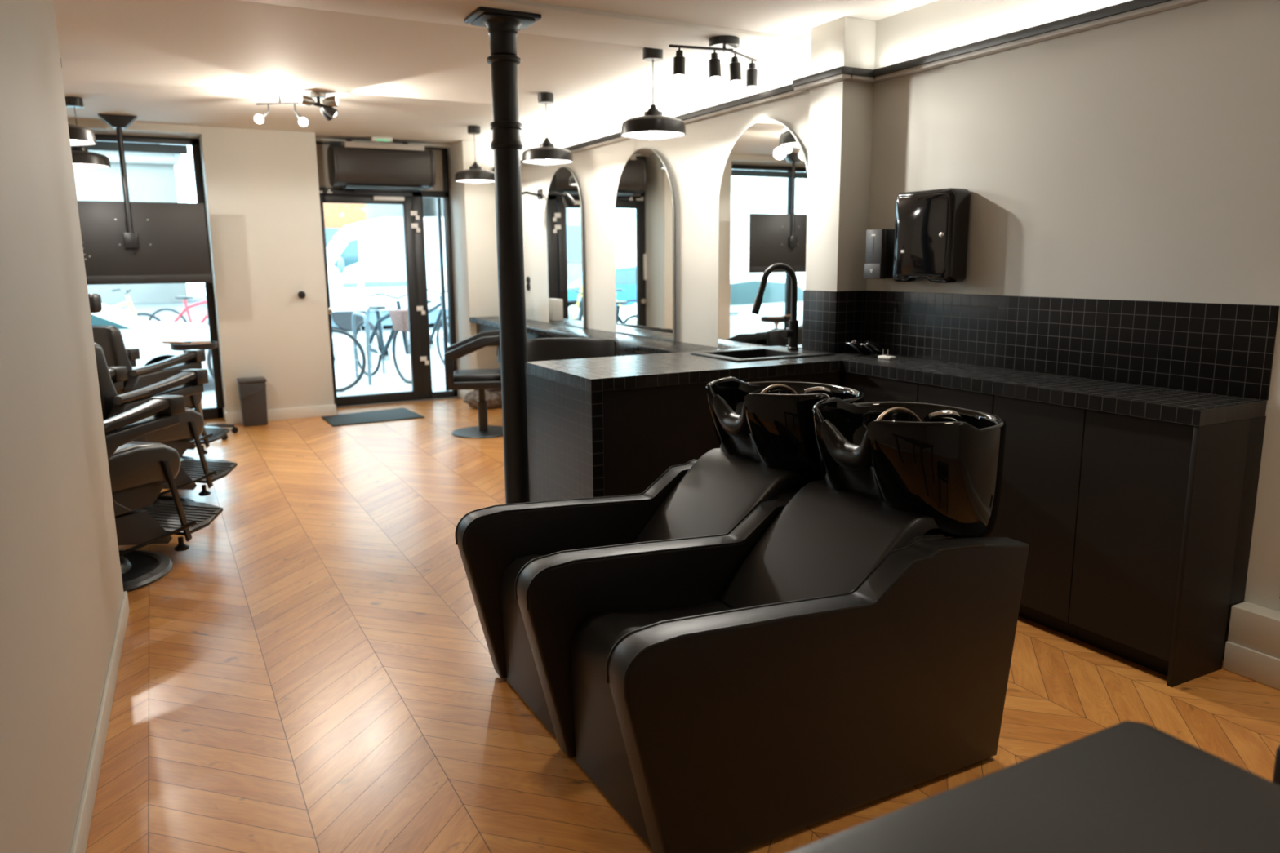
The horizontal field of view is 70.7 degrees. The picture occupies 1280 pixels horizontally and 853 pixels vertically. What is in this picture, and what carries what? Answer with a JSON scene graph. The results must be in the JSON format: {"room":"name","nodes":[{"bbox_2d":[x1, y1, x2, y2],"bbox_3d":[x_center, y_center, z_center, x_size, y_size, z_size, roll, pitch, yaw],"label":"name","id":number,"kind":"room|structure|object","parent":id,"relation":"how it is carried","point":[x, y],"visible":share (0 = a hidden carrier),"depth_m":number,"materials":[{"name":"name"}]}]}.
{"room":"salon","nodes":[
{"label":"salon","id":0,"kind":"room"},
{"bbox_2d":[0,0,124,852],"bbox_3d":[-0.642,0.096,0.254,0.485,2.490,7.016,-6,12,-28],"label":"wall","id":1,"kind":"structure","parent":0,"point":[61,588],"depth_m":2.23,"materials":[{"name":"paint"}]},
{"bbox_2d":[70,591,128,852],"bbox_3d":[-0.541,1.268,0.527,0.297,0.085,7.028,-6,12,-28],"label":"baseboard","id":2,"kind":"structure","parent":1,"relation":"attached to","point":[79,843],"depth_m":2.53,"materials":[{"name":"paint"}]},
{"bbox_2d":[67,119,500,413],"bbox_3d":[-4.145,-1.246,7.675,6.024,2.490,0.580,-6,12,-28],"label":"wall","id":3,"kind":"structure","parent":0,"point":[261,187],"depth_m":7.87,"materials":[{"name":"paint"}]},
{"bbox_2d":[71,133,223,419],"bbox_3d":[-4.674,-1.180,7.508,2.025,2.430,0.090,-6,12,-28],"label":"window","id":4,"kind":"structure","parent":3,"relation":"in","point":[148,144],"depth_m":7.75,"materials":[{"name":"black metal"}]},
{"bbox_2d":[222,404,336,424],"bbox_3d":[-3.304,-0.147,8.264,0.921,0.100,0.494,-6,12,-28],"label":"baseboard","id":5,"kind":"structure","parent":3,"relation":"attached to","point":[232,418],"depth_m":8.09,"materials":[{"name":"paint"}]},
{"bbox_2d":[297,291,306,298],"bbox_3d":[-2.984,-1.160,7.950,0.068,0.068,0.064,-6,12,-28],"label":"door stop","id":6,"kind":"object","parent":3,"relation":"attached to","point":[301,295],"visible":1,"depth_m":7.92,"materials":[{"name":"black rubber"}]},
{"bbox_2d":[327,139,435,191],"bbox_3d":[-2.409,-2.435,8.403,0.910,0.444,0.382,-6,12,-28],"label":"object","id":7,"kind":"object","parent":3,"relation":"attached to","point":[361,166],"visible":0.98,"depth_m":8.26,"materials":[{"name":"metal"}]},
{"bbox_2d":[339,141,424,151],"bbox_3d":[-2.383,-2.580,8.346,0.720,0.050,0.260,-6,12,-28],"label":"grille","id":8,"kind":"object","parent":7,"relation":"attached to","point":[346,145],"depth_m":8.21,"materials":[{"name":"grey"}]},
{"bbox_2d":[342,185,422,191],"bbox_3d":[-2.403,-2.228,8.433,0.700,0.025,0.200,-6,12,-28],"label":"outlet","id":9,"kind":"object","parent":7,"relation":"attached to","point":[391,188],"depth_m":8.38,"materials":[{"name":"black metal"}]},
{"bbox_2d":[315,142,459,408],"bbox_3d":[-2.463,-1.466,8.784,1.317,2.490,0.208,-6,12,-29],"label":"door","id":10,"kind":"structure","parent":3,"relation":"in","point":[411,202],"depth_m":8.89,"materials":[{"name":"black metal"}]},
{"bbox_2d":[53,0,937,145],"bbox_3d":[-1.340,-1.664,2.544,6.700,0.150,12.200,-6,12,-28],"label":"ceiling","id":11,"kind":"structure","parent":0,"point":[202,63],"depth_m":5.09,"materials":[{"name":"white paint"}]},
{"bbox_2d":[60,57,96,146],"bbox_3d":[-3.192,-1.782,4.915,0.352,0.448,0.352,-6,12,-28],"label":"pendant lamp","id":12,"kind":"object","parent":11,"relation":"hanging from","point":[79,135],"visible":0.15,"depth_m":4.92,"materials":[{"name":"black"}]},
{"bbox_2d":[65,96,111,168],"bbox_3d":[-3.831,-2.004,6.142,0.352,0.448,0.352,-6,12,-28],"label":"pendant lamp","id":13,"kind":"object","parent":11,"relation":"hanging from","point":[82,158],"visible":0.7,"depth_m":6.09,"materials":[{"name":"black metal"}]},
{"bbox_2d":[77,114,211,284],"bbox_3d":[-4.045,-1.733,6.939,1.250,1.263,0.120,-6,12,-28],"label":"screen","id":14,"kind":"object","parent":11,"relation":"hanging from","point":[126,242],"visible":0.77,"depth_m":7.06,"materials":[{"name":"black metal"}]},
{"bbox_2d":[253,95,307,126],"bbox_3d":[-2.434,-2.136,6.106,0.348,0.200,0.075,-1,10,-3],"label":"ceiling light","id":15,"kind":"object","parent":11,"relation":"attached to","point":[259,119],"visible":0.98,"depth_m":6.11,"materials":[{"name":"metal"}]},
{"bbox_2d":[298,91,337,121],"bbox_3d":[-2.138,-2.131,5.999,0.250,0.175,0.149,-6,12,-28],"label":"cluster","id":16,"kind":"object","parent":11,"relation":"attached to","point":[328,112],"visible":1,"depth_m":5.98,"materials":[{"name":"silver metal"}]},
{"bbox_2d":[371,136,392,142],"bbox_3d":[-2.338,-2.599,8.169,0.180,0.039,0.064,-6,12,-28],"label":"exit sign","id":17,"kind":"object","parent":11,"relation":"attached to","point":[387,140],"visible":1,"depth_m":8.15,"materials":[{"name":"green plastic"}]},
{"bbox_2d":[375,138,389,142],"bbox_3d":[-2.330,-2.587,8.158,0.120,0.016,0.034,-6,12,-28],"label":"light","id":18,"kind":"object","parent":17,"relation":"attached to","point":[376,140],"depth_m":8.15,"materials":[{"name":"green plastic"}]},
{"bbox_2d":[454,125,494,183],"bbox_3d":[-1.389,-2.293,7.590,0.352,0.448,0.352,-6,12,-28],"label":"pendant lamp","id":19,"kind":"object","parent":11,"relation":"hanging from","point":[475,175],"visible":0.93,"depth_m":7.51,"materials":[{"name":"black metal"}]},
{"bbox_2d":[236,0,796,58],"bbox_3d":[-1.897,-1.745,3.448,6.170,0.030,0.460,-6,12,-28],"label":"ceiling beam","id":20,"kind":"structure","parent":11,"relation":"attached to","point":[557,21],"depth_m":4.21,"materials":[{"name":"white paint"}]},
{"bbox_2d":[521,92,573,164],"bbox_3d":[-0.637,-2.032,6.144,0.352,0.448,0.352,-6,12,-28],"label":"pendant lamp","id":21,"kind":"object","parent":11,"relation":"hanging from","point":[546,153],"visible":1,"depth_m":6.07,"materials":[{"name":"black metal"}]},
{"bbox_2d":[621,47,685,139],"bbox_3d":[0.070,-1.799,4.854,0.352,0.448,0.352,-6,12,-28],"label":"pendant lamp","id":22,"kind":"object","parent":11,"relation":"hanging from","point":[653,125],"visible":0.96,"depth_m":4.78,"materials":[{"name":"black metal"}]},
{"bbox_2d":[668,35,757,92],"bbox_3d":[0.422,-1.843,4.569,0.607,0.224,0.163,-9,14,-39],"label":"track light","id":23,"kind":"object","parent":11,"relation":"attached to","point":[724,43],"visible":1,"depth_m":4.50,"materials":[{"name":"black metal"}]},
{"bbox_2d":[520,32,811,347],"bbox_3d":[-0.179,-1.184,7.154,0.476,2.490,5.445,-6,12,-28],"label":"wall","id":24,"kind":"structure","parent":0,"point":[695,162],"depth_m":5.80,"materials":[{"name":"paint"}]},
{"bbox_2d":[457,389,468,399],"bbox_3d":[-1.607,-0.327,9.155,0.351,0.100,0.494,-6,12,-28],"label":"baseboard","id":25,"kind":"structure","parent":24,"relation":"attached to","point":[461,393],"depth_m":9.15,"materials":[{"name":"paint"}]},
{"bbox_2d":[526,276,529,283],"bbox_3d":[-1.018,-1.329,8.196,0.014,0.070,0.070,-6,12,-28],"label":"wall socket","id":26,"kind":"object","parent":24,"relation":"attached to","point":[527,277],"visible":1,"depth_m":8.18,"materials":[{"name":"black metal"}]},
{"bbox_2d":[526,283,530,290],"bbox_3d":[-1.018,-1.270,8.207,0.014,0.070,0.070,-6,12,-28],"label":"wall socket","id":27,"kind":"object","parent":24,"relation":"attached to","point":[528,286],"visible":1,"depth_m":8.19,"materials":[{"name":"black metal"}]},
{"bbox_2d":[521,189,542,199],"bbox_3d":[-0.999,-1.949,7.691,0.331,0.147,0.122,-6,12,-28],"label":"light","id":28,"kind":"object","parent":24,"relation":"attached to","point":[539,194],"visible":0.39,"depth_m":7.72,"materials":[{"name":"black metal"}]},
{"bbox_2d":[546,166,584,328],"bbox_3d":[-0.620,-1.465,7.374,0.013,1.270,0.770,-6,12,-26],"label":"arched mirror","id":29,"kind":"object","parent":24,"relation":"attached to","point":[564,215],"visible":1,"depth_m":7.33,"materials":[{"name":"grey mirror"}]},
{"bbox_2d":[469,315,727,355],"bbox_3d":[-0.426,-0.635,6.842,0.348,0.167,4.535,-6,12,-28],"label":"countertop","id":30,"kind":"structure","parent":24,"relation":"attached to","point":[628,344],"depth_m":6.51,"materials":[{"name":"black laminate"}]},
{"bbox_2d":[614,147,674,341],"bbox_3d":[0.019,-1.253,6.198,0.013,1.270,0.890,-6,12,-26],"label":"arched mirror","id":31,"kind":"object","parent":24,"relation":"attached to","point":[644,210],"visible":1,"depth_m":6.15,"materials":[{"name":"grey mirror"}]},
{"bbox_2d":[492,84,808,171],"bbox_3d":[-0.276,-2.080,6.584,0.055,0.048,4.703,-6,12,-28],"label":"trim","id":32,"kind":"structure","parent":24,"relation":"attached to","point":[786,91],"depth_m":5.20,"materials":[{"name":"grey"}]},
{"bbox_2d":[717,119,808,349],"bbox_3d":[0.668,-1.038,5.005,0.011,1.270,0.860,-6,12,-27],"label":"arched mirror","id":33,"kind":"object","parent":24,"relation":"attached to","point":[762,206],"visible":0.96,"depth_m":4.98,"materials":[{"name":"grey mirror"}]},
{"bbox_2d":[85,398,1279,852],"bbox_3d":[-1.327,0.933,2.933,6.600,0.120,12.050,-6,12,-28],"label":"floor","id":34,"kind":"structure","parent":0,"point":[315,672],"depth_m":2.94,"materials":[{"name":"brown wood"}]},
{"bbox_2d":[88,293,230,460],"bbox_3d":[-3.371,-0.327,6.213,0.686,1.200,1.030,3,11,17],"label":"barber chair","id":35,"kind":"object","parent":34,"relation":"on","point":[109,338],"visible":0.34,"depth_m":5.84,"materials":[{"name":"black leather"}]},
{"bbox_2d":[103,395,222,592],"bbox_3d":[-2.429,0.063,4.064,0.686,1.200,1.030,3,11,17],"label":"barber chair","id":36,"kind":"object","parent":34,"relation":"on","point":[139,470],"visible":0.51,"depth_m":4.04,"materials":[{"name":"black leather"}]},
{"bbox_2d":[93,342,237,509],"bbox_3d":[-2.806,-0.120,5.071,0.686,1.200,1.030,3,11,17],"label":"barber chair","id":37,"kind":"object","parent":34,"relation":"on","point":[190,427],"visible":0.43,"depth_m":5.04,"materials":[{"name":"black leather"}]},
{"bbox_2d":[169,341,238,439],"bbox_3d":[-3.532,-0.289,7.216,0.532,0.765,0.510,-6,12,-28],"label":"trolley","id":38,"kind":"object","parent":34,"relation":"on","point":[213,344],"visible":0.38,"depth_m":7.10,"materials":[{"name":"black metal"}]},
{"bbox_2d":[162,341,210,344],"bbox_3d":[-3.569,-0.649,7.104,0.341,0.058,0.060,-6,12,-28],"label":"wooden brush","id":39,"kind":"object","parent":38,"relation":"on","point":[163,342],"visible":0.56,"depth_m":7.10,"materials":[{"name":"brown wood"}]},
{"bbox_2d":[169,341,217,351],"bbox_3d":[-3.525,-0.637,7.130,0.340,0.050,0.340,-6,12,-28],"label":"tray","id":40,"kind":"object","parent":38,"relation":"on","point":[213,344],"depth_m":7.00,"materials":[{"name":"black metal"}]},
{"bbox_2d":[235,376,267,426],"bbox_3d":[-3.348,-0.215,7.803,0.228,0.402,0.223,-6,12,-28],"label":"waste bin","id":41,"kind":"object","parent":34,"relation":"on","point":[252,390],"visible":1,"depth_m":7.73,"materials":[{"name":"grey plastic"}]},
{"bbox_2d":[321,407,424,426],"bbox_3d":[-2.425,-0.091,8.161,0.810,0.012,0.640,-6,12,-28],"label":"door mat","id":42,"kind":"object","parent":34,"relation":"on","point":[397,414],"visible":1,"depth_m":8.09,"materials":[{"name":"grey"}]},
{"bbox_2d":[444,329,502,438],"bbox_3d":[-1.239,-0.367,7.310,0.632,0.845,0.600,-2,11,-9],"label":"salon chair","id":43,"kind":"object","parent":34,"relation":"on","point":[480,380],"visible":0.6,"depth_m":7.10,"materials":[{"name":"grey leather"}]},
{"bbox_2d":[463,388,502,408],"bbox_3d":[-1.471,-0.314,8.621,0.372,0.263,0.392,4,11,22],"label":"cushion","id":44,"kind":"object","parent":34,"relation":"on","point":[493,396],"visible":0.38,"depth_m":8.51,"materials":[{"name":"beige fabric"}]},
{"bbox_2d":[463,7,541,504],"bbox_3d":[-0.614,-0.645,4.315,0.290,2.469,0.230,-6,12,-28],"label":"column","id":45,"kind":"structure","parent":34,"relation":"on","point":[503,26],"depth_m":4.22,"materials":[{"name":"black metal"}]},
{"bbox_2d":[526,337,621,361],"bbox_3d":[-0.434,-0.125,5.746,0.600,0.923,0.632,0,10,2],"label":"salon chair","id":46,"kind":"object","parent":34,"relation":"on","point":[544,348],"visible":0.18,"depth_m":5.38,"materials":[{"name":"black leather"}]},
{"bbox_2d":[525,371,844,502],"bbox_3d":[0.295,0.160,4.343,1.492,0.861,0.726,-6,12,-28],"label":"base cabinet","id":47,"kind":"object","parent":34,"relation":"on","point":[582,443],"visible":0.23,"depth_m":3.82,"materials":[{"name":"black wood"}]},
{"bbox_2d":[524,346,1266,426],"bbox_3d":[0.748,-0.168,3.580,1.647,0.051,2.374,-6,12,-28],"label":"countertop","id":48,"kind":"structure","parent":47,"relation":"on","point":[642,371],"depth_m":3.69,"materials":[{"name":"black tile"}]},
{"bbox_2d":[690,346,835,361],"bbox_3d":[0.603,-0.266,4.482,0.570,0.199,0.428,-6,12,-28],"label":"sink","id":49,"kind":"object","parent":48,"relation":"in","point":[772,353],"visible":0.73,"depth_m":4.53,"materials":[{"name":"black"}]},
{"bbox_2d":[751,262,798,350],"bbox_3d":[0.685,-0.596,4.512,0.266,0.438,0.073,-5,11,-22],"label":"tap","id":50,"kind":"object","parent":48,"relation":"on","point":[792,333],"visible":1,"depth_m":4.53,"materials":[{"name":"black metal"}]},
{"bbox_2d":[845,339,871,354],"bbox_3d":[1.065,-0.386,4.389,0.125,0.077,0.065,-4,11,-18],"label":"hair clipper","id":51,"kind":"object","parent":48,"relation":"on","point":[855,344],"visible":0.85,"depth_m":4.37,"materials":[{"name":"black plastic"}]},
{"bbox_2d":[859,340,885,355],"bbox_3d":[1.115,-0.374,4.321,0.125,0.077,0.065,-2,11,-8],"label":"hair clipper","id":52,"kind":"object","parent":48,"relation":"on","point":[873,348],"visible":0.92,"depth_m":4.30,"materials":[{"name":"black plastic"}]},
{"bbox_2d":[877,348,896,359],"bbox_3d":[1.156,-0.338,4.215,0.044,0.045,0.080,-6,12,-28],"label":"plug","id":53,"kind":"object","parent":48,"relation":"on","point":[887,357],"visible":1,"depth_m":4.21,"materials":[{"name":"white plastic"}]},
{"bbox_2d":[454,377,1029,852],"bbox_3d":[0.264,0.403,2.712,1.318,0.952,1.201,-6,12,-28],"label":"chairs","id":54,"kind":"object","parent":34,"relation":"on","point":[810,617],"visible":1,"depth_m":2.37,"materials":[{"name":"black leather"}]},
{"bbox_2d":[706,377,865,487],"bbox_3d":[0.496,0.065,3.093,0.494,0.429,0.524,-6,12,-28],"label":"basin","id":55,"kind":"object","parent":54,"relation":"in","point":[764,430],"depth_m":2.90,"materials":[{"name":"black ceramic"}]},
{"bbox_2d":[812,396,1006,537],"bbox_3d":[0.762,0.153,2.603,0.494,0.429,0.524,-6,12,-28],"label":"basin","id":56,"kind":"object","parent":54,"relation":"in","point":[889,469],"depth_m":2.40,"materials":[{"name":"black ceramic"}]},
{"bbox_2d":[844,371,919,402],"bbox_3d":[1.181,0.190,4.143,0.259,0.860,0.462,-6,12,-28],"label":"base cabinet","id":57,"kind":"object","parent":34,"relation":"on","point":[875,388],"visible":0.15,"depth_m":4.00,"materials":[{"name":"black wood"}]},
{"bbox_2d":[917,382,994,414],"bbox_3d":[1.383,0.257,3.772,0.259,0.860,0.390,-6,12,-28],"label":"base cabinet","id":58,"kind":"object","parent":34,"relation":"on","point":[927,393],"visible":0.15,"depth_m":3.63,"materials":[{"name":"black wood"}]},
{"bbox_2d":[786,720,1279,852],"bbox_3d":[0.494,0.880,0.746,0.898,0.750,0.853,-6,12,-28],"label":"table","id":59,"kind":"object","parent":34,"relation":"on","point":[1126,786],"visible":1,"depth_m":1.04,"materials":[{"name":"grey leather"}]},
{"bbox_2d":[988,395,1086,638],"bbox_3d":[1.568,0.318,3.432,0.259,0.860,0.390,-6,12,-28],"label":"base cabinet","id":60,"kind":"object","parent":34,"relation":"on","point":[1038,504],"visible":0.54,"depth_m":3.32,"materials":[{"name":"black wood"}]},
{"bbox_2d":[1068,408,1194,675],"bbox_3d":[1.750,0.378,3.097,0.259,0.860,0.378,-6,12,-28],"label":"base cabinet","id":61,"kind":"object","parent":34,"relation":"on","point":[1135,471],"visible":0.65,"depth_m":3.02,"materials":[{"name":"black wood"}]},
{"bbox_2d":[1166,416,1266,687],"bbox_3d":[1.880,0.405,2.941,0.366,0.861,0.018,-6,12,-28],"label":"end panel","id":62,"kind":"object","parent":34,"relation":"on","point":[1225,458],"visible":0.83,"depth_m":2.92,"materials":[{"name":"black wood"}]},
{"bbox_2d":[1272,744,1279,785],"bbox_3d":[1.194,0.813,1.433,0.300,0.621,0.300,-6,12,-28],"label":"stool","id":63,"kind":"object","parent":34,"relation":"on","point":[1276,778],"visible":0.15,"depth_m":1.43,"materials":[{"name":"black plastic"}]},
{"bbox_2d":[804,16,875,353],"bbox_3d":[1.143,-0.737,4.672,0.526,2.490,0.250,-6,12,-28],"label":"wall pillar","id":64,"kind":"structure","parent":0,"point":[841,113],"depth_m":4.40,"materials":[{"name":"paint"}]},
{"bbox_2d":[791,66,880,91],"bbox_3d":[0.959,-1.687,4.401,0.253,0.048,0.374,-6,12,-28],"label":"trim","id":65,"kind":"structure","parent":64,"relation":"attached to","point":[842,73],"depth_m":4.27,"materials":[{"name":"grey"}]},
{"bbox_2d":[866,0,1279,657],"bbox_3d":[2.820,-0.217,1.785,0.335,2.490,6.505,-6,12,-28],"label":"wall","id":66,"kind":"structure","parent":0,"point":[1138,158],"depth_m":3.34,"materials":[{"name":"paint"}]},
{"bbox_2d":[863,229,894,279],"bbox_3d":[1.161,-0.826,4.320,0.132,0.231,0.116,-6,12,-28],"label":"soap dispenser","id":67,"kind":"object","parent":66,"relation":"attached to","point":[879,251],"visible":0.92,"depth_m":4.27,"materials":[{"name":"black plastic"}]},
{"bbox_2d":[892,187,970,283],"bbox_3d":[1.298,-0.852,4.053,0.132,0.404,0.355,-6,12,-28],"label":"dispenser","id":68,"kind":"object","parent":66,"relation":"attached to","point":[931,235],"visible":1,"depth_m":3.96,"materials":[{"name":"black plastic"}]},
{"bbox_2d":[802,289,1279,399],"bbox_3d":[1.444,-0.395,3.796,0.201,0.304,2.161,-6,12,-28],"label":"backsplash","id":69,"kind":"structure","parent":66,"relation":"attached to","point":[1228,349],"depth_m":3.54,"materials":[{"name":"black tile"}]},
{"bbox_2d":[873,0,1208,81],"bbox_3d":[2.651,-1.163,1.487,0.062,0.048,6.443,-6,12,-28],"label":"trim","id":70,"kind":"structure","parent":66,"relation":"attached to","point":[1134,9],"depth_m":3.50,"materials":[{"name":"grey"}]},
{"bbox_2d":[1222,601,1279,689],"bbox_3d":[3.098,1.065,1.065,0.100,0.225,4.592,-6,12,-28],"label":"trim","id":71,"kind":"structure","parent":66,"relation":"attached to","point":[1252,648],"depth_m":2.96,"materials":[{"name":"paint"}]},
{"label":"outside","id":72,"kind":"structure","parent":0,"visible":0},
{"bbox_2d":[201,350,445,408],"bbox_3d":[-2.386,-0.709,11.972,25.000,0.120,5.150,-6,12,-28],"label":"pavement","id":73,"kind":"structure","parent":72,"point":[390,381],"depth_m":11.03,"materials":[{"name":"grey concrete"}]},
{"bbox_2d":[90,303,213,376],"bbox_3d":[-6.614,-0.882,9.889,3.950,1.251,1.722,-6,12,-28],"label":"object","id":74,"kind":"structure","parent":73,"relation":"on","point":[146,335],"depth_m":9.71,"materials":[{"name":"white"}]},
{"bbox_2d":[207,328,366,391],"bbox_3d":[-3.847,-0.885,9.791,1.702,1.058,0.578,-1,10,-3],"label":"bicycle","id":75,"kind":"object","parent":73,"relation":"on","point":[353,338],"visible":0.15,"depth_m":9.84,"materials":[{"name":"grey"}]},
{"bbox_2d":[351,311,372,385],"bbox_3d":[-3.303,-0.941,10.688,0.038,0.820,0.800,-6,12,-28],"label":"bike rack","id":76,"kind":"object","parent":73,"relation":"on","point":[353,327],"visible":0.97,"depth_m":10.40,"materials":[{"name":"grey metal"}]},
{"bbox_2d":[366,308,385,373],"bbox_3d":[-3.439,-1.133,11.732,0.038,0.820,0.800,-6,12,-28],"label":"bike rack","id":77,"kind":"object","parent":73,"relation":"on","point":[367,309],"visible":0.55,"depth_m":11.89,"materials":[{"name":"grey metal"}]},
{"bbox_2d":[355,293,411,383],"bbox_3d":[-3.049,-1.083,10.824,0.578,1.058,1.702,-10,14,-42],"label":"bicycle","id":78,"kind":"object","parent":73,"relation":"on","point":[399,317],"visible":0.63,"depth_m":10.72,"materials":[{"name":"grey"}]},
{"bbox_2d":[388,308,408,331],"bbox_3d":[-2.661,-1.224,10.375,0.340,0.240,0.300,-10,14,-42],"label":"basket","id":79,"kind":"object","parent":78,"relation":"on","point":[399,317],"depth_m":10.23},
{"bbox_2d":[405,288,449,364],"bbox_3d":[-2.839,-1.353,12.272,0.578,1.058,1.702,-9,13,-37],"label":"bicycle","id":80,"kind":"object","parent":73,"relation":"on","point":[438,322],"visible":0.29,"depth_m":12.13,"materials":[{"name":"grey"}]},
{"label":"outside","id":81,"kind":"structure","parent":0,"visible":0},
{"bbox_2d":[106,295,449,356],"bbox_3d":[-4.520,-4.421,32.586,67.000,0.080,33.800,-6,12,-28],"label":"road","id":82,"kind":"structure","parent":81,"point":[197,313],"depth_m":25.30,"materials":[{"name":"grey asphalt"}]},
{"bbox_2d":[73,141,187,304],"bbox_3d":[-24.347,-8.543,34.633,12.300,7.620,6.250,-6,12,-28],"label":"building","id":83,"kind":"structure","parent":82,"relation":"on","point":[151,176],"depth_m":34.19,"materials":[{"name":"stone"}]},
{"bbox_2d":[111,288,161,321],"bbox_3d":[-7.689,-1.438,12.961,0.578,1.058,1.702,9,14,41],"label":"bicycle","id":84,"kind":"object","parent":82,"relation":"on","point":[129,302],"visible":0.12,"depth_m":13.17,"materials":[{"name":"grey metal"}]},
{"bbox_2d":[147,286,208,325],"bbox_3d":[-7.201,-1.758,14.668,1.702,1.058,0.578,0,10,2],"label":"bicycle","id":85,"kind":"object","parent":82,"relation":"on","point":[186,309],"visible":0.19,"depth_m":14.64,"materials":[{"name":"pink"}]},
{"bbox_2d":[324,204,402,247],"bbox_3d":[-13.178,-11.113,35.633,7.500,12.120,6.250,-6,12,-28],"label":"building","id":86,"kind":"structure","parent":82,"relation":"on","point":[373,211],"depth_m":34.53,"materials":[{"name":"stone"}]},
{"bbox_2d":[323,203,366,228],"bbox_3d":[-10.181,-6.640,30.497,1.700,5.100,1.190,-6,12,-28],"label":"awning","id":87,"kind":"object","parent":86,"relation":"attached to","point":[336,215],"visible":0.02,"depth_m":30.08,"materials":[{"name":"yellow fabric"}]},
{"bbox_2d":[326,217,448,331],"bbox_3d":[-4.651,-3.702,21.501,6.020,2.540,2.340,-6,12,-28],"label":"van","id":88,"kind":"object","parent":82,"relation":"on","point":[365,259],"visible":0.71,"depth_m":19.95,"materials":[{"name":"white metal"}]},
{"bbox_2d":[337,257,344,273],"bbox_3d":[-6.423,-3.466,19.370,0.144,0.360,0.240,-6,12,-28],"label":"mirror","id":89,"kind":"object","parent":88,"relation":"attached to","point":[340,264],"depth_m":19.29,"materials":[{"name":"blue mirror"}]},
{"bbox_2d":[332,330,443,343],"bbox_3d":[1.754,-2.440,21.027,67.000,0.120,0.400,-6,12,-28],"label":"kerb","id":90,"kind":"object","parent":82,"relation":"on","point":[336,339],"depth_m":17.14,"materials":[{"name":"white concrete"}]},
{"bbox_2d":[422,197,443,217],"bbox_3d":[0.753,-12.459,39.507,19.900,13.120,6.250,-6,12,-28],"label":"building","id":91,"kind":"structure","parent":82,"relation":"on","point":[429,204],"depth_m":36.34,"materials":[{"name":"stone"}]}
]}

